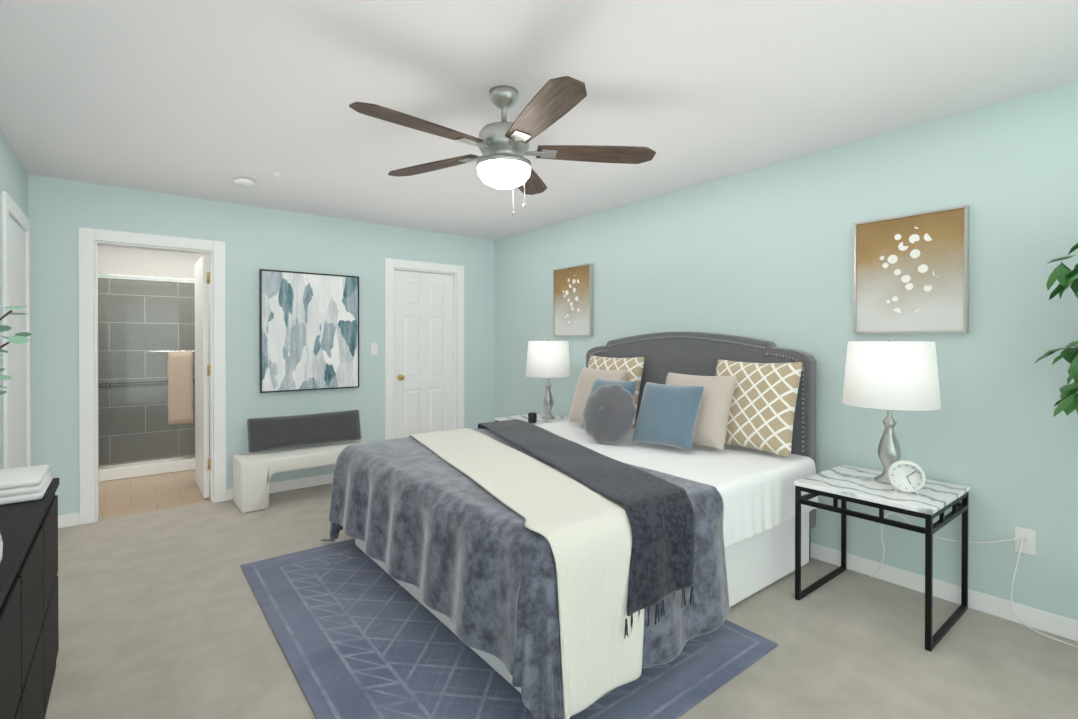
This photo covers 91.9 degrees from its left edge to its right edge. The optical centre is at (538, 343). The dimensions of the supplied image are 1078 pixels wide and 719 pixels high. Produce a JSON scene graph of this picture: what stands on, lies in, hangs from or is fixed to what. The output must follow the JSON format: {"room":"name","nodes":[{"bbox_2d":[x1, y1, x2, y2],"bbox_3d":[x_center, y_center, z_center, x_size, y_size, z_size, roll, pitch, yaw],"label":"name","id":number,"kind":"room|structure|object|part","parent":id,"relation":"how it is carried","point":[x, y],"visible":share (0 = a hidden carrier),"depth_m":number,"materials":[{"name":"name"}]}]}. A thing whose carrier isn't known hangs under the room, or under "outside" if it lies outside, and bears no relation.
{"room":"bedroom","nodes":[
{"label":"bedroom","id":0,"kind":"room"},
{"bbox_2d":[0,128,27,468],"bbox_3d":[-1.685,0.086,1.186,0.120,2.440,5.920,0,0,-38],"label":"wall","id":1,"kind":"structure","parent":0,"point":[14,175],"depth_m":2.93,"materials":[{"name":"teal paint"}]},
{"bbox_2d":[2,191,31,468],"bbox_3d":[-3.198,0.237,3.120,0.138,2.115,0.900,0,0,-38],"label":"door frame","id":2,"kind":"structure","parent":1,"relation":"attached to","point":[10,206],"depth_m":2.86,"materials":[{"name":"white wood"}]},
{"bbox_2d":[9,217,26,467],"bbox_3d":[-3.196,0.282,3.121,0.104,2.000,0.696,0,0,-38],"label":"hall door","id":3,"kind":"structure","parent":1,"relation":"in","point":[17,265],"depth_m":3.17,"materials":[{"name":"white wood"}]},
{"bbox_2d":[98,245,208,278],"bbox_3d":[-4.057,0.057,6.001,1.930,2.440,0.120,0,0,-38],"label":"wall","id":4,"kind":"structure","parent":0,"point":[137,262],"depth_m":5.72,"materials":[{"name":"white paint"}]},
{"bbox_2d":[28,174,493,515],"bbox_3d":[-2.026,0.064,4.763,4.015,2.440,0.120,0,0,-38],"label":"wall","id":5,"kind":"structure","parent":0,"point":[254,239],"depth_m":4.34,"materials":[{"name":"teal paint"}]},
{"bbox_2d":[58,512,79,527],"bbox_3d":[-3.367,1.246,3.628,0.255,0.090,0.012,0,0,-38],"label":"baseboard","id":6,"kind":"structure","parent":5,"relation":"attached to","point":[68,520],"depth_m":3.67,"materials":[{"name":"white"}]},
{"bbox_2d":[78,227,225,524],"bbox_3d":[-2.949,0.231,4.024,0.900,2.115,0.138,0,0,-38],"label":"door frame","id":7,"kind":"structure","parent":5,"relation":"attached to","point":[88,372],"depth_m":3.81,"materials":[{"name":"white wood"}]},
{"bbox_2d":[195,255,210,497],"bbox_3d":[-2.899,0.274,4.544,0.104,2.000,0.786,0,0,-38],"label":"bathroom door","id":8,"kind":"structure","parent":5,"relation":"in","point":[201,377],"depth_m":4.34,"materials":[{"name":"white wood"}]},
{"bbox_3d":[-2.697,0.227,4.259,0.016,1.620,0.089,0,0,-38],"label":"bathroom door hinge","id":9,"kind":"part","parent":8,"relation":"part of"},
{"bbox_2d":[226,473,333,500],"bbox_3d":[-2.032,1.240,4.681,1.345,0.090,0.012,0,0,-38],"label":"baseboard","id":10,"kind":"structure","parent":5,"relation":"attached to","point":[287,485],"depth_m":4.59,"materials":[{"name":"white"}]},
{"bbox_2d":[259,269,358,392],"bbox_3d":[-2.029,-0.105,4.656,0.834,1.044,0.038,0,0,-38],"label":"picture","id":11,"kind":"object","parent":5,"relation":"attached to","point":[308,331],"visible":0.98,"depth_m":4.62,"materials":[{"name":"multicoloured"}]},
{"bbox_2d":[371,343,377,354],"bbox_3d":[-1.587,0.055,5.025,0.070,0.115,0.012,0,0,-38],"label":"switch plate","id":12,"kind":"object","parent":5,"relation":"attached to","point":[374,348],"visible":1,"depth_m":5.03,"materials":[{"name":"white plastic"}]},
{"bbox_2d":[394,270,453,438],"bbox_3d":[-1.173,0.269,5.381,0.676,2.000,0.104,0,0,-38],"label":"closet door","id":13,"kind":"structure","parent":5,"relation":"in","point":[423,352],"depth_m":5.38,"materials":[{"name":"white wood"}]},
{"bbox_3d":[-1.375,0.340,5.198,0.058,0.058,0.066,0,0,-38],"label":"knob","id":14,"kind":"part","parent":13,"relation":"part of","materials":[{"name":"gold metal"}]},
{"bbox_2d":[385,258,463,439],"bbox_3d":[-1.194,0.223,5.409,0.880,2.115,0.138,0,0,-38],"label":"door frame","id":15,"kind":"structure","parent":5,"relation":"attached to","point":[391,265],"depth_m":5.27,"materials":[{"name":"white wood"}]},
{"bbox_2d":[0,0,1077,239],"bbox_3d":[-1.082,-1.196,3.074,4.615,0.100,8.390,0,0,-38],"label":"ceiling","id":16,"kind":"structure","parent":0,"point":[202,98],"depth_m":2.31,"materials":[{"name":"white paint"}]},
{"bbox_2d":[234,177,254,186],"bbox_3d":[-2.065,-1.131,3.655,0.130,0.035,0.130,0,0,-38],"label":"smoke detector","id":17,"kind":"object","parent":16,"relation":"attached to","point":[243,182],"visible":0.98,"depth_m":3.63,"materials":[{"name":"white plastic"}]},
{"bbox_2d":[270,172,279,176],"bbox_3d":[-1.782,-1.138,3.522,0.060,0.020,0.060,0,0,-38],"label":"sprinkler","id":18,"kind":"object","parent":16,"relation":"attached to","point":[275,174],"visible":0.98,"depth_m":3.50,"materials":[{"name":"white plastic"}]},
{"bbox_2d":[349,76,655,215],"bbox_3d":[-0.189,-0.849,2.333,1.309,0.583,1.349,0,0,-38],"label":"fan","id":19,"kind":"object","parent":16,"relation":"hanging from","point":[502,162],"visible":1,"depth_m":2.28,"materials":[{"name":"brown wood"}]},
{"bbox_3d":[-0.476,-0.875,2.088,0.550,0.008,0.144,0,9,-42],"label":"blade","id":20,"kind":"part","parent":19,"relation":"part of","materials":[{"name":"brown wood"}]},
{"bbox_3d":[-0.526,-0.878,2.585,0.550,0.008,0.144,0,9,30],"label":"blade","id":21,"kind":"part","parent":19,"relation":"part of","materials":[{"name":"brown wood"}]},
{"bbox_3d":[-0.159,-0.969,2.370,0.250,0.344,0.250,0,0,-38],"label":"motor","id":22,"kind":"part","parent":19,"relation":"part of","materials":[{"name":"silver metal"}]},
{"bbox_3d":[-0.159,-0.753,2.371,0.244,0.087,0.244,0,0,-38],"label":"lamp shade","id":23,"kind":"part","parent":19,"relation":"part of","materials":[{"name":"white glass"}]},
{"bbox_3d":[-0.088,-0.676,2.307,0.083,0.239,0.023,0,0,-38],"label":"chain","id":24,"kind":"part","parent":19,"relation":"part of","materials":[{"name":"silver metal"}]},
{"bbox_3d":[-0.069,-0.879,2.786,0.144,0.008,0.550,-9,-2,12],"label":"blade","id":25,"kind":"part","parent":19,"relation":"part of","materials":[{"name":"brown wood"}]},
{"bbox_3d":[0.012,-0.874,1.982,0.144,0.008,0.550,10,-4,-24],"label":"blade","id":26,"kind":"part","parent":19,"relation":"part of","materials":[{"name":"brown wood"}]},
{"label":"blade","id":27,"kind":"part","parent":19,"relation":"part of","materials":[{"name":"brown wood"}]},
{"bbox_2d":[45,483,1077,718],"bbox_3d":[-0.372,1.350,2.190,4.615,0.100,6.100,0,0,-38],"label":"floor carpet","id":28,"kind":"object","parent":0,"point":[161,615],"visible":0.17,"depth_m":2.26,"materials":[{"name":"beige carpet"}]},
{"bbox_2d":[0,478,58,718],"bbox_3d":[-1.606,0.923,1.450,0.295,0.759,1.430,0,0,-38],"label":"dresser","id":29,"kind":"object","parent":28,"relation":"on","point":[29,638],"visible":0.98,"depth_m":1.52,"materials":[{"name":"black wood"}]},
{"bbox_2d":[0,306,30,562],"bbox_3d":[-1.220,0.235,1.006,0.357,0.621,0.394,0,0,-38],"label":"vase","id":30,"kind":"object","parent":29,"relation":"on","point":[20,338],"visible":1,"depth_m":1.07,"materials":[{"name":"plant"}]},
{"bbox_2d":[0,464,51,504],"bbox_3d":[-1.887,0.505,1.856,0.200,0.072,0.300,0,0,-38],"label":"towel","id":31,"kind":"object","parent":29,"relation":"on","point":[24,484],"visible":1,"depth_m":1.80,"materials":[{"name":"white fabric"}]},
{"bbox_2d":[233,410,366,512],"bbox_3d":[-1.962,0.949,4.424,1.060,0.673,0.420,0,0,-38],"label":"bench","id":32,"kind":"object","parent":28,"relation":"on","point":[278,444],"visible":0.88,"depth_m":4.27,"materials":[{"name":"white wood"}]},
{"bbox_2d":[247,410,361,451],"bbox_3d":[-1.999,0.746,4.502,0.980,0.300,0.140,0,-14,-38],"label":"pillow","id":33,"kind":"object","parent":32,"relation":"on","point":[265,433],"depth_m":4.43,"materials":[{"name":"grey fabric"}]},
{"bbox_2d":[241,538,777,718],"bbox_3d":[-0.351,1.291,2.627,1.680,0.011,2.320,0,0,-38],"label":"area rug","id":34,"kind":"object","parent":28,"relation":"on","point":[358,632],"visible":0.54,"depth_m":2.14,"materials":[{"name":"blue fabric"}]},
{"bbox_2d":[495,412,568,424],"bbox_3d":[-0.002,0.984,4.741,0.578,0.599,0.578,0,0,-38],"label":"nightstand","id":35,"kind":"object","parent":28,"relation":"on","point":[558,418],"visible":0.12,"depth_m":4.75,"materials":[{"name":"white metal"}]},
{"bbox_2d":[528,412,536,422],"bbox_3d":[-0.057,0.642,4.511,0.076,0.085,0.076,0,0,-38],"label":"jar","id":36,"kind":"object","parent":35,"relation":"on","point":[532,417],"visible":0.98,"depth_m":4.48,"materials":[{"name":"black glass"}]},
{"bbox_2d":[526,339,570,418],"bbox_3d":[0.085,0.320,4.748,0.413,0.727,0.413,0,0,-38],"label":"lamp","id":37,"kind":"object","parent":35,"relation":"on","point":[548,359],"visible":1,"depth_m":4.59,"materials":[{"name":"white fabric"}]},
{"bbox_3d":[0.085,0.139,4.747,0.413,0.320,0.413,0,0,-38],"label":"lamp shade","id":38,"kind":"part","parent":37,"relation":"part of","materials":[{"name":"white fabric"}]},
{"bbox_2d":[321,332,818,718],"bbox_3d":[0.175,0.606,3.148,2.254,1.374,2.274,0,0,-38],"label":"bed","id":39,"kind":"object","parent":28,"relation":"on","point":[630,519],"visible":1,"depth_m":2.41,"materials":[{"name":"white fabric"}]},
{"bbox_2d":[321,428,729,718],"bbox_3d":[-0.266,0.957,2.806,1.143,0.638,2.283,0,0,-38],"label":"blanket","id":40,"kind":"object","parent":39,"relation":"on","point":[566,591],"depth_m":1.98,"materials":[{"name":"grey fabric"}]},
{"bbox_2d":[478,419,695,615],"bbox_3d":[0.060,0.777,3.037,1.144,0.354,2.241,0,0,-38],"label":"throw","id":41,"kind":"object","parent":39,"relation":"on","point":[644,500],"depth_m":2.22,"materials":[{"name":"grey fabric"}]},
{"bbox_2d":[580,378,636,429],"bbox_3d":[0.484,0.441,3.663,0.140,0.440,0.460,27,-15,-31],"label":"pillow","id":42,"kind":"object","parent":39,"relation":"on","point":[631,386],"depth_m":3.69,"materials":[{"name":"blue"}]},
{"bbox_2d":[582,384,635,442],"bbox_3d":[0.454,0.457,3.410,0.409,0.409,0.178,0,-20,44],"label":"pillow","id":43,"kind":"object","parent":39,"relation":"on","point":[609,413],"depth_m":3.34,"materials":[{"name":"grey fabric"}]},
{"bbox_2d":[632,382,703,450],"bbox_3d":[0.798,0.443,3.248,0.460,0.440,0.140,0,-23,47],"label":"pillow","id":44,"kind":"object","parent":39,"relation":"on","point":[671,414],"depth_m":3.17,"materials":[{"name":"blue fabric"}]},
{"bbox_3d":[1.028,0.502,3.812,0.090,1.175,1.900,0,0,-38],"label":"headboard","id":45,"kind":"part","parent":39,"relation":"part of","materials":[{"name":"grey fabric"}]},
{"bbox_2d":[794,464,969,651],"bbox_3d":[1.695,0.997,2.590,0.578,0.599,0.578,0,0,-38],"label":"nightstand","id":46,"kind":"object","parent":28,"relation":"on","point":[928,503],"visible":0.98,"depth_m":2.48,"materials":[{"name":"black metal"}]},
{"bbox_2d":[842,337,940,484],"bbox_3d":[1.764,0.333,2.621,0.413,0.727,0.413,0,0,-38],"label":"lamp","id":47,"kind":"object","parent":46,"relation":"on","point":[889,375],"visible":0.94,"depth_m":2.47,"materials":[{"name":"white fabric"}]},
{"bbox_3d":[1.764,0.151,2.620,0.413,0.320,0.413,0,0,-38],"label":"lamp shade","id":48,"kind":"part","parent":47,"relation":"part of","materials":[{"name":"white fabric"}]},
{"bbox_2d":[888,460,925,493],"bbox_3d":[1.712,0.623,2.429,0.144,0.151,0.044,0,0,32],"label":"clock","id":49,"kind":"object","parent":46,"relation":"on","point":[906,476],"visible":1,"depth_m":2.42,"materials":[{"name":"white plastic"}]},
{"bbox_2d":[1034,243,1077,416],"bbox_3d":[2.192,0.394,1.823,0.722,1.814,0.729,0,0,-38],"label":"ficus tree","id":50,"kind":"object","parent":28,"relation":"on","point":[1065,277],"visible":1,"depth_m":1.93,"materials":[{"name":"green plant"}]},
{"bbox_2d":[494,81,1077,620],"bbox_3d":[1.411,0.071,3.551,0.120,2.440,6.040,0,0,-38],"label":"wall","id":51,"kind":"structure","parent":0,"point":[764,253],"depth_m":2.79,"materials":[{"name":"teal paint"}]},
{"bbox_2d":[553,263,593,336],"bbox_3d":[0.309,-0.386,4.813,0.038,0.644,0.514,0,0,-38],"label":"picture","id":52,"kind":"object","parent":51,"relation":"attached to","point":[573,294],"visible":1,"depth_m":4.79,"materials":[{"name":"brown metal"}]},
{"bbox_2d":[854,205,969,333],"bbox_3d":[1.942,-0.364,2.745,0.038,0.624,0.504,0,0,-38],"label":"picture","id":53,"kind":"object","parent":51,"relation":"attached to","point":[911,273],"visible":0.96,"depth_m":2.71,"materials":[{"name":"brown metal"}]},
{"bbox_2d":[810,542,1077,641],"bbox_3d":[1.325,1.246,3.559,0.012,0.090,5.908,0,0,-38],"label":"baseboard","id":54,"kind":"structure","parent":51,"relation":"attached to","point":[1055,624],"depth_m":2.59,"materials":[{"name":"white"}]},
{"bbox_2d":[1014,526,1035,555],"bbox_3d":[2.237,0.911,2.400,0.014,0.115,0.072,0,0,-38],"label":"electrical outlet plate","id":55,"kind":"object","parent":51,"relation":"attached to","point":[1029,544],"visible":0.98,"depth_m":2.40,"materials":[{"name":"white plastic"}]},
{"bbox_2d":[870,512,1025,577],"bbox_3d":[2.025,1.087,2.625,0.037,0.405,0.629,0,0,-38],"label":"cord","id":56,"kind":"object","parent":55,"relation":"attached to","point":[933,536],"visible":0.79,"depth_m":2.73,"materials":[{"name":"white plastic"}]},
{"bbox_2d":[1010,539,1077,647],"bbox_3d":[2.292,1.097,2.263,0.067,0.398,0.376,0,0,-38],"label":"cord","id":57,"kind":"object","parent":55,"relation":"attached to","point":[1017,560],"visible":0.94,"depth_m":2.40,"materials":[{"name":"white plastic"}]},
{"label":"outside","id":58,"kind":"structure","parent":0,"visible":0},
{"bbox_2d":[99,468,210,518],"bbox_3d":[-3.348,1.332,5.110,1.730,0.100,2.170,0,0,-38],"label":"floor","id":59,"kind":"structure","parent":58,"point":[121,497],"depth_m":4.46,"materials":[{"name":"beige tile"}]},
{"bbox_2d":[98,274,209,481],"bbox_3d":[-3.496,0.316,5.295,1.715,1.929,0.145,0,0,-38],"label":"shower","id":60,"kind":"object","parent":59,"relation":"on","point":[146,373],"visible":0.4,"depth_m":5.06,"materials":[{"name":"white"}]},
{"bbox_2d":[167,351,192,424],"bbox_3d":[-3.566,0.436,5.180,0.211,0.722,0.049,0,0,-38],"label":"towel","id":61,"kind":"object","parent":60,"relation":"hanging from","point":[180,363],"depth_m":5.16,"materials":[{"name":"beige fabric"}]}
]}

